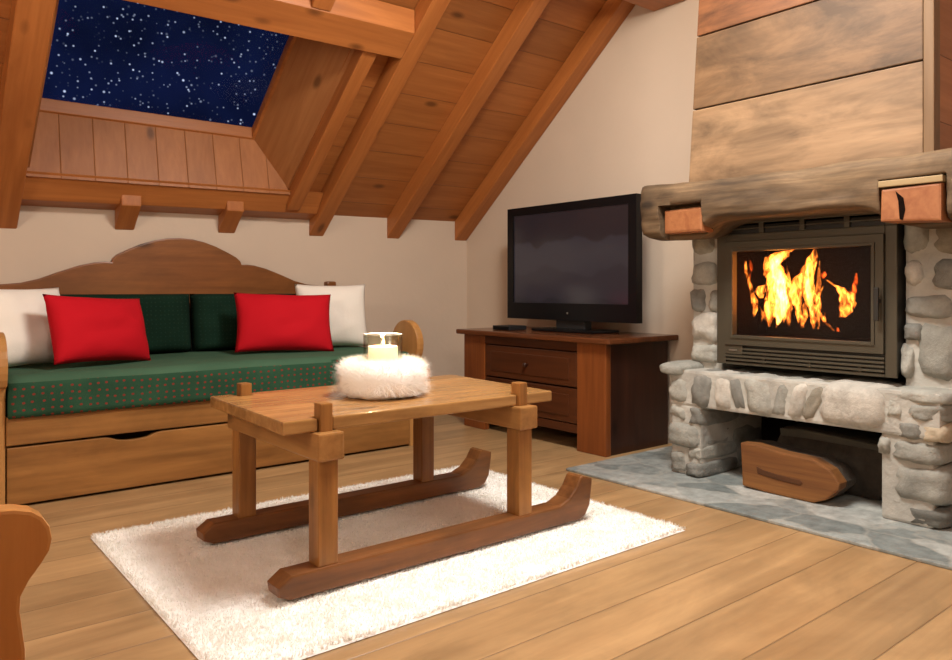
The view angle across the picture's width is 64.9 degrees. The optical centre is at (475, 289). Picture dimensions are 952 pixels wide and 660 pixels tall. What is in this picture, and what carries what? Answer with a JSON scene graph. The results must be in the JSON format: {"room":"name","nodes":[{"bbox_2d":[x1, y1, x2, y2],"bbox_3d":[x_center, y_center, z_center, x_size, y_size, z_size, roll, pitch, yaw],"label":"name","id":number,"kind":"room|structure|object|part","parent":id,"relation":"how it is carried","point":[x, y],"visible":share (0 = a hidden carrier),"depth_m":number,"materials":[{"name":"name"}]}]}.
{"room":"living room","nodes":[
{"label":"living room","id":0,"kind":"room"},
{"bbox_2d":[0,205,466,455],"bbox_3d":[-2.137,0.143,3.989,5.500,1.615,0.150,0,0,-39],"label":"wall","id":1,"kind":"structure","parent":0,"point":[419,276],"depth_m":4.84,"materials":[{"name":"white paint"}]},
{"bbox_2d":[21,171,322,219],"bbox_3d":[-1.619,-0.513,4.179,1.593,0.174,0.201,0,0,-39],"label":"cross beam","id":2,"kind":"structure","parent":1,"relation":"attached to","point":[38,191],"depth_m":4.05,"materials":[{"name":"brown wood"}]},
{"bbox_2d":[0,0,606,221],"bbox_3d":[-1.157,-1.770,2.660,5.350,2.741,3.190,0,0,-39],"label":"ceiling","id":3,"kind":"structure","parent":0,"point":[466,31],"depth_m":4.51,"materials":[{"name":"brown wood"}]},
{"bbox_2d":[0,0,56,228],"bbox_3d":[-1.365,-1.660,2.490,0.133,2.708,3.148,0,0,-39],"label":"rafter","id":4,"kind":"object","parent":3,"relation":"attached to","point":[30,21],"visible":1,"depth_m":3.20,"materials":[{"name":"brown wood"}]},
{"bbox_2d":[115,195,140,229],"bbox_3d":[-1.868,-0.456,4.014,0.100,0.257,0.146,0,0,-39],"label":"rafter","id":5,"kind":"object","parent":3,"relation":"attached to","point":[127,212],"visible":0.66,"depth_m":3.99,"materials":[{"name":"brown wood"}]},
{"bbox_2d":[26,0,354,194],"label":"frame","id":6,"kind":"structure","parent":3,"relation":"attached to","point":[68,137],"depth_m":4.06,"materials":[{"name":"brown wood"}]},
{"bbox_3d":[-1.444,-1.304,3.672,1.202,0.876,1.005,0,0,-39],"label":"frame","id":7,"kind":"part","parent":6,"relation":"part of","materials":[{"name":"brown wood"}]},
{"bbox_2d":[218,201,243,232],"bbox_3d":[-1.431,-0.465,4.368,0.100,0.257,0.146,0,0,-39],"label":"rafter","id":8,"kind":"object","parent":3,"relation":"attached to","point":[228,220],"visible":0.66,"depth_m":4.34,"materials":[{"name":"brown wood"}]},
{"bbox_2d":[125,0,414,58],"bbox_3d":[-0.972,-1.310,3.379,1.593,0.246,0.125,0,0,-39],"label":"cross beam","id":9,"kind":"structure","parent":3,"relation":"attached to","point":[373,26],"depth_m":3.56,"materials":[{"name":"brown wood"}]},
{"bbox_2d":[312,0,334,10],"bbox_3d":[-0.109,-2.171,2.736,0.100,1.722,1.950,0,0,-39],"label":"rafter","id":10,"kind":"object","parent":3,"relation":"attached to","point":[327,5],"visible":1,"depth_m":3.48,"materials":[{"name":"brown wood"}]},
{"bbox_2d":[287,49,376,209],"bbox_3d":[-0.805,-0.932,4.160,0.085,0.898,0.960,0,0,-39],"label":"rafter","id":11,"kind":"object","parent":3,"relation":"attached to","point":[360,63],"visible":0.68,"depth_m":4.13,"materials":[{"name":"brown wood"}]},
{"bbox_2d":[309,0,450,235],"bbox_3d":[-0.034,-1.694,3.569,0.100,2.697,3.150,0,0,-39],"label":"rafter","id":12,"kind":"object","parent":3,"relation":"attached to","point":[396,72],"visible":0.8,"depth_m":4.20,"materials":[{"name":"brown wood"}]},
{"bbox_2d":[387,0,549,238],"bbox_3d":[0.419,-1.704,3.935,0.100,2.697,3.150,0,0,-39],"label":"rafter","id":13,"kind":"object","parent":3,"relation":"attached to","point":[526,13],"visible":1,"depth_m":4.48,"materials":[{"name":"brown wood"}]},
{"bbox_2d":[455,0,634,240],"bbox_3d":[0.877,-1.713,4.306,0.113,2.697,3.150,0,0,-39],"label":"rafter","id":14,"kind":"object","parent":3,"relation":"attached to","point":[613,13],"visible":1,"depth_m":4.80,"materials":[{"name":"brown wood"}]},
{"bbox_2d":[5,415,951,659],"bbox_3d":[-0.049,0.900,1.292,5.350,0.100,6.670,0,0,-39],"label":"floor","id":15,"kind":"structure","parent":0,"point":[726,586],"depth_m":2.08,"materials":[{"name":"brown wood"}]},
{"bbox_2d":[0,504,51,659],"bbox_3d":[-1.116,0.375,0.988,0.869,0.950,0.680,0,0,-39],"label":"armchair","id":16,"kind":"object","parent":15,"relation":"on","point":[25,535],"visible":1,"depth_m":0.97,"materials":[{"name":"brown wood"}]},
{"bbox_2d":[0,238,423,504],"bbox_3d":[-1.352,0.281,3.808,1.963,1.139,0.980,0,0,-39],"label":"daybed","id":17,"kind":"object","parent":15,"relation":"on","point":[55,470],"visible":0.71,"depth_m":3.33,"materials":[{"name":"brown wood"}]},
{"bbox_3d":[-2.083,0.507,3.184,0.043,0.685,0.930,0,0,-39],"label":"panel","id":18,"kind":"part","parent":17,"relation":"part of","materials":[{"name":"brown wood"}]},
{"bbox_3d":[-1.360,0.810,3.817,1.835,0.020,0.815,0,0,-39],"label":"drawer","id":19,"kind":"part","parent":17,"relation":"part of","materials":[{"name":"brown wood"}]},
{"bbox_3d":[-1.094,0.550,3.489,1.875,0.110,0.030,0,0,-39],"label":"rail","id":20,"kind":"part","parent":17,"relation":"part of","materials":[{"name":"brown wood"}]},
{"bbox_2d":[5,345,409,418],"bbox_3d":[-1.349,0.415,3.804,1.863,0.167,0.876,0,0,-39],"label":"mattress","id":21,"kind":"object","parent":17,"relation":"on","point":[41,389],"visible":0.7,"depth_m":3.29,"materials":[{"name":"green fabric"}]},
{"bbox_2d":[0,287,59,366],"bbox_3d":[-1.982,0.160,3.283,0.208,0.345,0.400,0,0,27],"label":"throw pillow","id":22,"kind":"object","parent":21,"relation":"on","point":[24,323],"visible":0.65,"depth_m":3.22,"materials":[{"name":"beige fabric"}]},
{"bbox_2d":[43,294,150,364],"bbox_3d":[-1.685,0.176,3.352,0.190,0.319,0.499,0,0,29],"label":"throw pillow","id":23,"kind":"object","parent":21,"relation":"on","point":[82,329],"visible":1,"depth_m":3.26,"materials":[{"name":"red fabric"}]},
{"bbox_2d":[60,294,191,353],"bbox_3d":[-1.896,0.177,3.771,0.899,0.312,0.202,0,0,-39],"label":"cushion","id":24,"kind":"object","parent":21,"relation":"on","point":[166,317],"visible":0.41,"depth_m":3.89,"materials":[{"name":"green fabric"}]},
{"bbox_2d":[189,294,295,351],"bbox_3d":[-1.196,0.177,4.337,0.899,0.312,0.203,0,0,-39],"label":"cushion","id":25,"kind":"object","parent":21,"relation":"on","point":[213,316],"visible":0.31,"depth_m":4.06,"materials":[{"name":"green fabric"}]},
{"bbox_2d":[234,292,333,351],"bbox_3d":[-1.027,0.174,4.017,0.524,0.323,0.200,0,0,-23],"label":"throw pillow","id":26,"kind":"object","parent":21,"relation":"on","point":[265,322],"visible":1,"depth_m":3.95,"materials":[{"name":"red fabric"}]},
{"bbox_2d":[295,284,368,345],"bbox_3d":[-0.841,0.149,4.376,0.425,0.369,0.199,0,0,-19],"label":"throw pillow","id":27,"kind":"object","parent":21,"relation":"on","point":[347,303],"visible":0.56,"depth_m":4.34,"materials":[{"name":"beige fabric"}]},
{"bbox_3d":[-1.095,0.726,3.491,1.869,0.224,0.026,0,0,-39],"label":"drawer","id":28,"kind":"part","parent":17,"relation":"part of","materials":[{"name":"brown wood"}]},
{"bbox_3d":[-0.927,0.338,4.747,0.065,0.785,0.055,0,0,-39],"label":"post","id":29,"kind":"part","parent":17,"relation":"part of","materials":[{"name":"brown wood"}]},
{"bbox_3d":[-0.590,0.507,4.392,0.043,0.685,0.930,0,0,-39],"label":"panel","id":30,"kind":"part","parent":17,"relation":"part of","materials":[{"name":"brown wood"}]},
{"bbox_2d":[91,465,685,659],"bbox_3d":[-0.291,0.838,2.599,1.667,0.020,1.254,0,0,-39],"label":"rug","id":31,"kind":"object","parent":15,"relation":"on","point":[216,598],"visible":0.59,"depth_m":2.25,"materials":[{"name":"white fabric"}]},
{"bbox_2d":[196,368,591,599],"bbox_3d":[-0.251,0.571,2.602,1.216,0.512,0.670,0,0,-39],"label":"coffee table","id":32,"kind":"object","parent":31,"relation":"on","point":[304,422],"visible":0.91,"depth_m":2.47,"materials":[{"name":"brown wood"}]},
{"bbox_3d":[-0.786,0.616,2.535,0.060,0.296,0.064,0,0,-39],"label":"leg","id":33,"kind":"part","parent":32,"relation":"part of","materials":[{"name":"brown wood"}]},
{"bbox_3d":[-0.427,0.616,2.093,0.060,0.296,0.064,0,0,-39],"label":"leg","id":34,"kind":"part","parent":32,"relation":"part of","materials":[{"name":"brown wood"}]},
{"bbox_2d":[363,333,401,335],"bbox_3d":[-0.314,0.250,2.525,0.132,0.206,0.132,0,0,-39],"label":"glass","id":35,"kind":"object","parent":32,"relation":"on","point":[365,333],"visible":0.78,"depth_m":2.53,"materials":[{"name":"beige"}]},
{"bbox_2d":[368,337,397,361],"bbox_3d":[-0.314,0.253,2.525,0.100,0.188,0.100,0,0,-39],"label":"candle","id":36,"kind":"object","parent":35,"relation":"in","point":[383,351],"visible":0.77,"depth_m":2.48,"materials":[{"name":"beige wax"}]},
{"bbox_2d":[331,353,435,399],"bbox_3d":[-0.315,0.285,2.523,0.375,0.136,0.371,0,0,-24],"label":"wreath","id":37,"kind":"object","parent":32,"relation":"on","point":[362,378],"visible":0.98,"depth_m":2.41,"materials":[{"name":"white"}]},
{"bbox_3d":[-0.211,0.616,3.001,0.060,0.296,0.064,0,0,-39],"label":"leg","id":38,"kind":"part","parent":32,"relation":"part of","materials":[{"name":"brown wood"}]},
{"bbox_3d":[0.148,0.616,2.558,0.060,0.296,0.064,0,0,-39],"label":"leg","id":39,"kind":"part","parent":32,"relation":"part of","materials":[{"name":"brown wood"}]},
{"bbox_2d":[456,326,677,456],"bbox_3d":[0.492,0.547,4.403,0.577,0.605,1.255,0,0,-39],"label":"tv cabinet","id":40,"kind":"object","parent":15,"relation":"on","point":[610,390],"visible":0.7,"depth_m":4.01,"materials":[{"name":"brown wood"}]},
{"bbox_3d":[0.153,0.562,4.864,0.480,0.575,0.022,0,0,-39],"label":"panel","id":41,"kind":"part","parent":40,"relation":"part of","materials":[{"name":"brown wood"}]},
{"bbox_2d":[493,325,526,329],"bbox_3d":[0.205,0.231,4.606,0.144,0.026,0.160,0,0,-39],"label":"box","id":42,"kind":"object","parent":40,"relation":"on","point":[495,327],"visible":1,"depth_m":4.56,"materials":[{"name":"black plastic"}]},
{"bbox_3d":[0.152,0.231,4.562,0.006,0.018,0.140,0,0,-39],"label":"panel","id":43,"kind":"part","parent":42,"relation":"part of","materials":[{"name":"black plastic"}]},
{"bbox_3d":[0.293,0.423,4.249,0.007,0.117,0.645,0,0,-39],"label":"raised panel","id":44,"kind":"part","parent":40,"relation":"part of","materials":[{"name":"brown wood"}]},
{"bbox_3d":[0.305,0.300,4.258,0.026,0.050,0.765,0,0,-39],"label":"rail","id":45,"kind":"part","parent":40,"relation":"part of","materials":[{"name":"brown wood"}]},
{"bbox_3d":[0.304,0.423,4.258,0.025,0.187,0.755,0,0,-39],"label":"drawer","id":46,"kind":"part","parent":40,"relation":"part of","materials":[{"name":"brown wood"}]},
{"bbox_3d":[0.304,0.618,4.258,0.025,0.185,0.755,0,0,-39],"label":"drawer","id":47,"kind":"part","parent":40,"relation":"part of","materials":[{"name":"brown wood"}]},
{"bbox_3d":[0.293,0.618,4.249,0.007,0.115,0.645,0,0,-39],"label":"raised panel","id":48,"kind":"part","parent":40,"relation":"part of","materials":[{"name":"brown wood"}]},
{"bbox_3d":[0.688,0.517,4.569,0.020,0.485,1.109,0,0,-39],"label":"panel","id":49,"kind":"part","parent":40,"relation":"part of","materials":[{"name":"brown wood"}]},
{"bbox_3d":[0.305,0.738,4.258,0.026,0.045,0.765,0,0,-39],"label":"rail","id":50,"kind":"part","parent":40,"relation":"part of","materials":[{"name":"brown wood"}]},
{"bbox_2d":[507,193,641,333],"bbox_3d":[0.567,-0.134,4.393,0.230,0.756,1.030,0,0,-39],"label":"television","id":51,"kind":"object","parent":40,"relation":"on","point":[574,264],"visible":0.99,"depth_m":4.30,"materials":[{"name":"black plastic"}]},
{"bbox_3d":[0.865,0.562,3.985,0.480,0.575,0.022,0,0,-39],"label":"panel","id":52,"kind":"part","parent":40,"relation":"part of","materials":[{"name":"brown wood"}]},
{"bbox_2d":[566,446,951,569],"bbox_3d":[1.614,0.844,2.768,0.902,0.012,2.670,0,0,-39],"label":"hearth slab","id":53,"kind":"object","parent":15,"relation":"on","point":[847,518],"visible":0.57,"depth_m":2.90,"materials":[{"name":"stone"}]},
{"bbox_2d":[640,0,951,527],"bbox_3d":[1.466,-0.653,3.067,0.750,2.994,1.482,0,0,-39],"label":"fireplace","id":54,"kind":"object","parent":53,"relation":"on","point":[804,108],"visible":0.91,"depth_m":2.89,"materials":[{"name":"stone"}]},
{"bbox_2d":[717,213,905,377],"bbox_3d":[1.445,0.014,3.166,0.410,0.628,0.758,0,0,-39],"label":"insert","id":55,"kind":"object","parent":54,"relation":"in","point":[822,293],"visible":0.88,"depth_m":3.19,"materials":[{"name":"black metal"}]},
{"bbox_3d":[1.323,0.015,3.066,0.030,0.450,0.670,0,0,-39],"label":"door","id":56,"kind":"part","parent":55,"relation":"part of","materials":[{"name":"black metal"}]},
{"bbox_3d":[1.501,0.052,2.797,0.033,0.125,0.018,0,0,-39],"label":"door handle","id":57,"kind":"part","parent":55,"relation":"part of","materials":[{"name":"black metal"}]},
{"bbox_2d":[689,0,951,181],"bbox_3d":[1.497,-1.312,3.183,0.548,1.675,1.012,0,0,-39],"label":"hood","id":58,"kind":"object","parent":54,"relation":"attached to","point":[780,85],"depth_m":2.94,"materials":[{"name":"brown wood"}]},
{"bbox_2d":[741,439,855,502],"bbox_3d":[1.315,0.741,3.066,0.158,0.192,0.420,0,0,-39],"label":"log","id":59,"kind":"object","parent":53,"relation":"on","point":[770,466],"visible":1,"depth_m":3.01,"materials":[{"name":"brown wood"}]},
{"bbox_2d":[777,423,881,500],"bbox_3d":[1.544,0.714,3.168,0.212,0.248,0.540,0,0,-39],"label":"log","id":60,"kind":"object","parent":53,"relation":"on","point":[858,449],"visible":0.49,"depth_m":3.06,"materials":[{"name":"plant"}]},
{"bbox_2d":[467,0,698,442],"bbox_3d":[2.135,-1.145,2.964,0.150,4.190,6.820,0,0,-39],"label":"wall","id":61,"kind":"structure","parent":0,"point":[625,128],"depth_m":4.39,"materials":[{"name":"white paint"}]},
{"bbox_2d":[625,0,683,10],"bbox_3d":[-0.993,-1.623,2.464,5.338,0.095,0.240,0,0,-39],"label":"purlin","id":62,"kind":"object","parent":61,"relation":"attached to","point":[653,5],"visible":1,"depth_m":4.11,"materials":[{"name":"brown wood"}]}
]}

